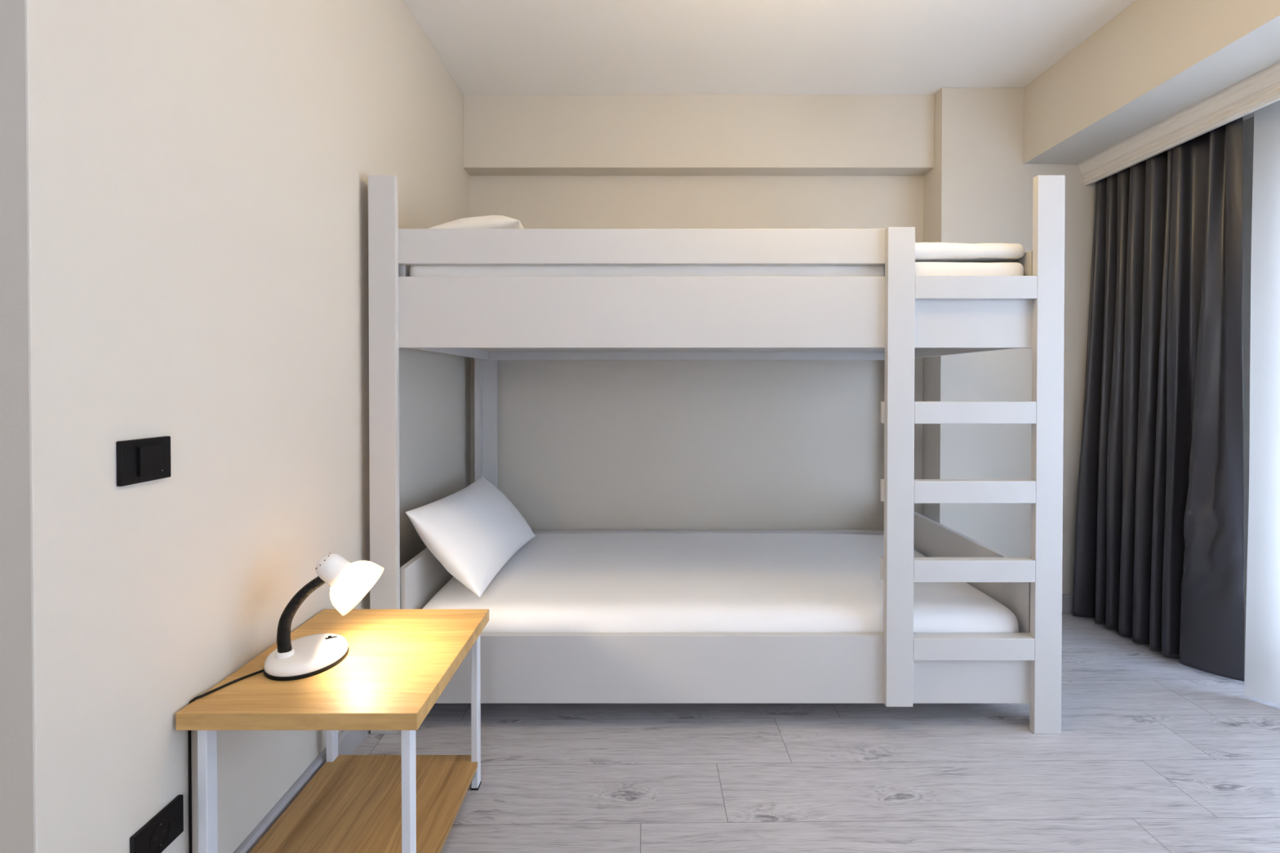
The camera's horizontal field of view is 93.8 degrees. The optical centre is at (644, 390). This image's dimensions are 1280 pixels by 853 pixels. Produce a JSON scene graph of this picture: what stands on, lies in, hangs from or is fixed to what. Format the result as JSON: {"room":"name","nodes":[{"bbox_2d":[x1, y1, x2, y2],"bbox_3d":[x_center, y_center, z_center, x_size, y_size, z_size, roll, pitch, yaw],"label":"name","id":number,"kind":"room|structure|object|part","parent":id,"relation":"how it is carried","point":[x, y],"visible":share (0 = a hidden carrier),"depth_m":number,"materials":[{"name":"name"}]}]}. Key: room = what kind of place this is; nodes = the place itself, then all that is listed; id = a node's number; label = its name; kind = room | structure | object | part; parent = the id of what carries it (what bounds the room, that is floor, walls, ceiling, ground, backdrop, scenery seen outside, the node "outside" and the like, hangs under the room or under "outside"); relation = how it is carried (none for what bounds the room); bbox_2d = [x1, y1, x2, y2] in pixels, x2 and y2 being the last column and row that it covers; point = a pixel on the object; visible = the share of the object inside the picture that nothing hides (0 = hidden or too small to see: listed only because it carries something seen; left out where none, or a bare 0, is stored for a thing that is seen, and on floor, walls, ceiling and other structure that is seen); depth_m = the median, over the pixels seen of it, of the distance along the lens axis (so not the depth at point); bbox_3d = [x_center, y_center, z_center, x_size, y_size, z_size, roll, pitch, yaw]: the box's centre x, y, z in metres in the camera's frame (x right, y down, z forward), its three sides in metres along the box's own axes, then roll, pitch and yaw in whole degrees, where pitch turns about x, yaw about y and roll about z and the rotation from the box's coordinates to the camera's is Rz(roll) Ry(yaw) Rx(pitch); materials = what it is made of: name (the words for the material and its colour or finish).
{"room":"dormitory","nodes":[
{"label":"dormitory","id":0,"kind":"room"},
{"bbox_2d":[0,0,471,852],"bbox_3d":[-2.038,-0.179,2.025,2.325,2.475,2.346,0,1,0],"label":"wall","id":1,"kind":"structure","parent":0,"point":[184,184],"depth_m":1.13,"materials":[{"name":"paint"}]},
{"bbox_2d":[116,435,170,486],"bbox_3d":[-0.868,0.122,1.043,0.015,0.075,0.104,0,1,0],"label":"light switch","id":2,"kind":"object","parent":1,"relation":"attached to","point":[144,460],"visible":1,"depth_m":1.03,"materials":[{"name":"black plastic"}]},
{"bbox_2d":[129,795,183,852],"bbox_3d":[-0.870,0.795,1.071,0.011,0.070,0.108,0,1,0],"label":"wall socket","id":3,"kind":"object","parent":1,"relation":"attached to","point":[155,836],"visible":1,"depth_m":1.07,"materials":[{"name":"black plastic"}]},
{"bbox_2d":[233,730,369,852],"bbox_3d":[-0.865,1.018,1.944,0.020,0.083,2.158,0,1,0],"label":"baseboard","id":4,"kind":"structure","parent":1,"relation":"attached to","point":[348,740],"depth_m":1.49,"materials":[{"name":"grey paint"}]},
{"bbox_2d":[470,175,924,529],"bbox_3d":[0.912,-0.190,3.085,3.575,2.475,0.150,0,1,0],"label":"wall","id":5,"kind":"structure","parent":0,"point":[583,444],"depth_m":3.01,"materials":[{"name":"paint"}]},
{"bbox_2d":[462,94,934,175],"bbox_3d":[0.263,-1.251,2.943,2.275,0.350,0.112,0,1,0],"label":"beam","id":6,"kind":"structure","parent":5,"relation":"attached to","point":[504,135],"depth_m":2.89,"materials":[{"name":"paint"}]},
{"bbox_2d":[922,87,1095,594],"bbox_3d":[1.880,-0.188,2.919,0.960,2.475,0.182,0,1,0],"label":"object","id":7,"kind":"structure","parent":5,"relation":"attached to","point":[979,188],"depth_m":2.83,"materials":[{"name":"paint"}]},
{"bbox_2d":[403,0,1135,94],"bbox_3d":[-0.250,-1.439,0.385,5.900,0.080,5.600,0,1,0],"label":"ceiling","id":8,"kind":"structure","parent":0,"point":[486,46],"depth_m":2.46,"materials":[{"name":"paint"}]},
{"bbox_2d":[351,613,1279,852],"bbox_3d":[-0.250,1.106,0.412,5.900,0.060,5.600,0,1,0],"label":"floor","id":9,"kind":"structure","parent":0,"point":[1153,753],"depth_m":1.68,"materials":[{"name":"grey wood"}]},
{"bbox_2d":[175,608,488,852],"bbox_3d":[-0.644,0.831,1.368,0.448,0.470,0.515,0,1,0],"label":"side table","id":10,"kind":"object","parent":9,"relation":"on","point":[398,663],"visible":1,"depth_m":1.33,"materials":[{"name":"brown wood"}]},
{"bbox_3d":[-0.837,0.847,1.148,0.018,0.434,0.029,0,1,0],"label":"leg","id":11,"kind":"part","parent":10,"relation":"part of","materials":[{"name":"white metal"}]},
{"bbox_2d":[187,552,384,852],"bbox_3d":[-0.763,0.669,1.310,0.355,0.614,0.179,0,1,-30],"label":"desk lamp","id":12,"kind":"object","parent":10,"relation":"on","point":[310,655],"visible":1,"depth_m":1.29,"materials":[{"name":"white plastic"}]},
{"bbox_3d":[-0.838,0.784,1.215,0.013,0.386,0.154,0,1,29],"label":"power cord","id":13,"kind":"part","parent":12,"relation":"part of","materials":[{"name":"black rubber"}]},
{"bbox_2d":[324,635,337,639],"bbox_3d":[-0.717,0.567,1.371,0.009,0.005,0.025,1,1,42],"label":"switch","id":14,"kind":"object","parent":12,"relation":"attached to","point":[326,637],"depth_m":1.37,"materials":[{"name":"black plastic"}]},
{"bbox_3d":[-0.646,0.443,1.351,0.113,0.113,0.123,0,1,0],"label":"lamp shade","id":15,"kind":"part","parent":12,"relation":"part of","materials":[{"name":"white plastic"}]},
{"bbox_3d":[-0.837,0.842,1.604,0.018,0.434,0.030,0,1,0],"label":"leg","id":16,"kind":"part","parent":10,"relation":"part of","materials":[{"name":"white metal"}]},
{"bbox_2d":[249,755,477,852],"bbox_3d":[-0.644,0.997,1.393,0.404,0.014,0.456,0,1,0],"label":"shelf","id":17,"kind":"object","parent":10,"relation":"attached to","point":[353,804],"depth_m":1.42,"materials":[{"name":"brown wood"}]},
{"bbox_3d":[-0.452,0.847,1.148,0.018,0.434,0.029,0,1,0],"label":"leg","id":18,"kind":"part","parent":10,"relation":"part of","materials":[{"name":"white metal"}]},
{"bbox_3d":[-0.452,0.842,1.604,0.018,0.434,0.030,0,1,0],"label":"leg","id":19,"kind":"part","parent":10,"relation":"part of","materials":[{"name":"white metal"}]},
{"bbox_2d":[368,175,1065,733],"bbox_3d":[0.221,0.195,2.405,2.132,1.719,1.134,0,1,0],"label":"bunk bed","id":20,"kind":"object","parent":9,"relation":"on","point":[900,317],"visible":0.84,"depth_m":1.86,"materials":[{"name":"grey paint"}]},
{"bbox_3d":[-0.803,0.201,1.881,0.083,1.719,0.085,0,1,0],"label":"post","id":21,"kind":"part","parent":20,"relation":"part of","materials":[{"name":"grey paint"}]},
{"bbox_3d":[-0.773,0.190,2.931,0.093,1.719,0.083,0,1,0],"label":"post","id":22,"kind":"part","parent":20,"relation":"part of","materials":[{"name":"grey paint"}]},
{"bbox_3d":[0.005,-0.448,1.869,1.648,0.108,0.025,0,1,0],"label":"guard rail","id":23,"kind":"part","parent":20,"relation":"part of","materials":[{"name":"grey paint"}]},
{"bbox_3d":[0.231,-0.300,2.929,1.971,0.302,0.025,0,1,0],"label":"rail","id":24,"kind":"part","parent":20,"relation":"part of","materials":[{"name":"grey paint"}]},
{"bbox_3d":[0.231,0.819,2.941,1.971,0.260,0.025,0,1,0],"label":"rail","id":25,"kind":"part","parent":20,"relation":"part of","materials":[{"name":"grey paint"}]},
{"bbox_3d":[0.221,-0.243,1.871,2.079,0.221,0.025,0,1,0],"label":"bed rail","id":26,"kind":"part","parent":20,"relation":"part of","materials":[{"name":"grey paint"}]},
{"bbox_2d":[409,262,1023,276],"bbox_3d":[0.229,-0.306,2.399,1.957,0.224,1.029,0,1,0],"label":"mattress","id":27,"kind":"object","parent":20,"relation":"on","point":[922,268],"visible":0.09,"depth_m":1.89,"materials":[{"name":"white fabric"}]},
{"bbox_2d":[429,215,524,228],"bbox_3d":[-0.575,-0.523,2.270,0.340,0.190,0.650,0,1,0],"label":"pillow","id":28,"kind":"object","parent":27,"relation":"on","point":[487,221],"visible":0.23,"depth_m":1.96,"materials":[{"name":"white fabric"}]},
{"bbox_2d":[915,242,1024,262],"bbox_3d":[0.880,-0.449,2.192,0.667,0.061,0.612,0,1,0],"label":"duvet","id":29,"kind":"object","parent":27,"relation":"on","point":[924,251],"visible":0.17,"depth_m":1.89,"materials":[{"name":"white fabric"}]},
{"bbox_2d":[422,533,1018,632],"bbox_3d":[0.231,0.782,2.410,1.960,0.220,1.029,0,1,0],"label":"mattress","id":30,"kind":"object","parent":20,"relation":"on","point":[593,582],"visible":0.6,"depth_m":2.06,"materials":[{"name":"white fabric"}]},
{"bbox_2d":[404,476,535,597],"bbox_3d":[-0.647,0.532,2.362,0.279,0.289,0.875,0,1,3],"label":"pillow","id":31,"kind":"object","parent":30,"relation":"on","point":[473,531],"visible":1,"depth_m":2.09,"materials":[{"name":"white fabric"}]},
{"bbox_3d":[0.221,0.873,1.883,2.079,0.213,0.025,0,1,0],"label":"bed rail","id":32,"kind":"part","parent":20,"relation":"part of","materials":[{"name":"grey paint"}]},
{"bbox_3d":[1.245,0.201,1.881,0.083,1.719,0.085,0,1,0],"label":"post","id":33,"kind":"part","parent":20,"relation":"part of","materials":[{"name":"grey paint"}]},
{"bbox_2d":[1078,62,1279,185],"bbox_3d":[2.068,-0.989,0.265,0.049,0.101,5.110,0,1,0],"label":"trim","id":34,"kind":"structure","parent":0,"point":[1260,90],"depth_m":2.26,"materials":[{"name":"light whitewashed wood"}]},
{"bbox_2d":[1242,115,1253,658],"bbox_3d":[2.460,-0.161,0.354,0.200,2.475,5.312,0,1,0],"label":"wall","id":35,"kind":"structure","parent":0,"point":[1248,124],"depth_m":2.35,"materials":[{"name":"paint"}]},
{"bbox_2d":[1062,594,1072,613],"bbox_3d":[1.870,1.009,2.831,0.980,0.083,0.020,0,1,0],"label":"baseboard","id":36,"kind":"structure","parent":35,"relation":"attached to","point":[1067,599],"depth_m":2.82,"materials":[{"name":"grey paint"}]},
{"bbox_2d":[1023,0,1279,164],"bbox_3d":[2.072,-1.219,0.252,0.575,0.358,5.130,0,1,0],"label":"beam","id":37,"kind":"structure","parent":35,"relation":"attached to","point":[1154,60],"depth_m":2.19,"materials":[{"name":"paint"}]},
{"bbox_2d":[1071,116,1244,681],"bbox_3d":[2.116,-0.008,2.470,0.195,2.100,0.669,0,1,-9],"label":"curtain","id":38,"kind":"object","parent":37,"relation":"hanging from","point":[1158,562],"visible":0.94,"depth_m":2.36,"materials":[{"name":"grey fabric"}]},
{"bbox_2d":[1244,99,1279,704],"bbox_3d":[2.141,0.012,0.537,0.158,2.100,3.217,0,1,0],"label":"sheer curtain","id":39,"kind":"object","parent":35,"relation":"hanging from","point":[1262,644],"visible":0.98,"depth_m":2.06,"materials":[{"name":"white fabric"}]}
]}

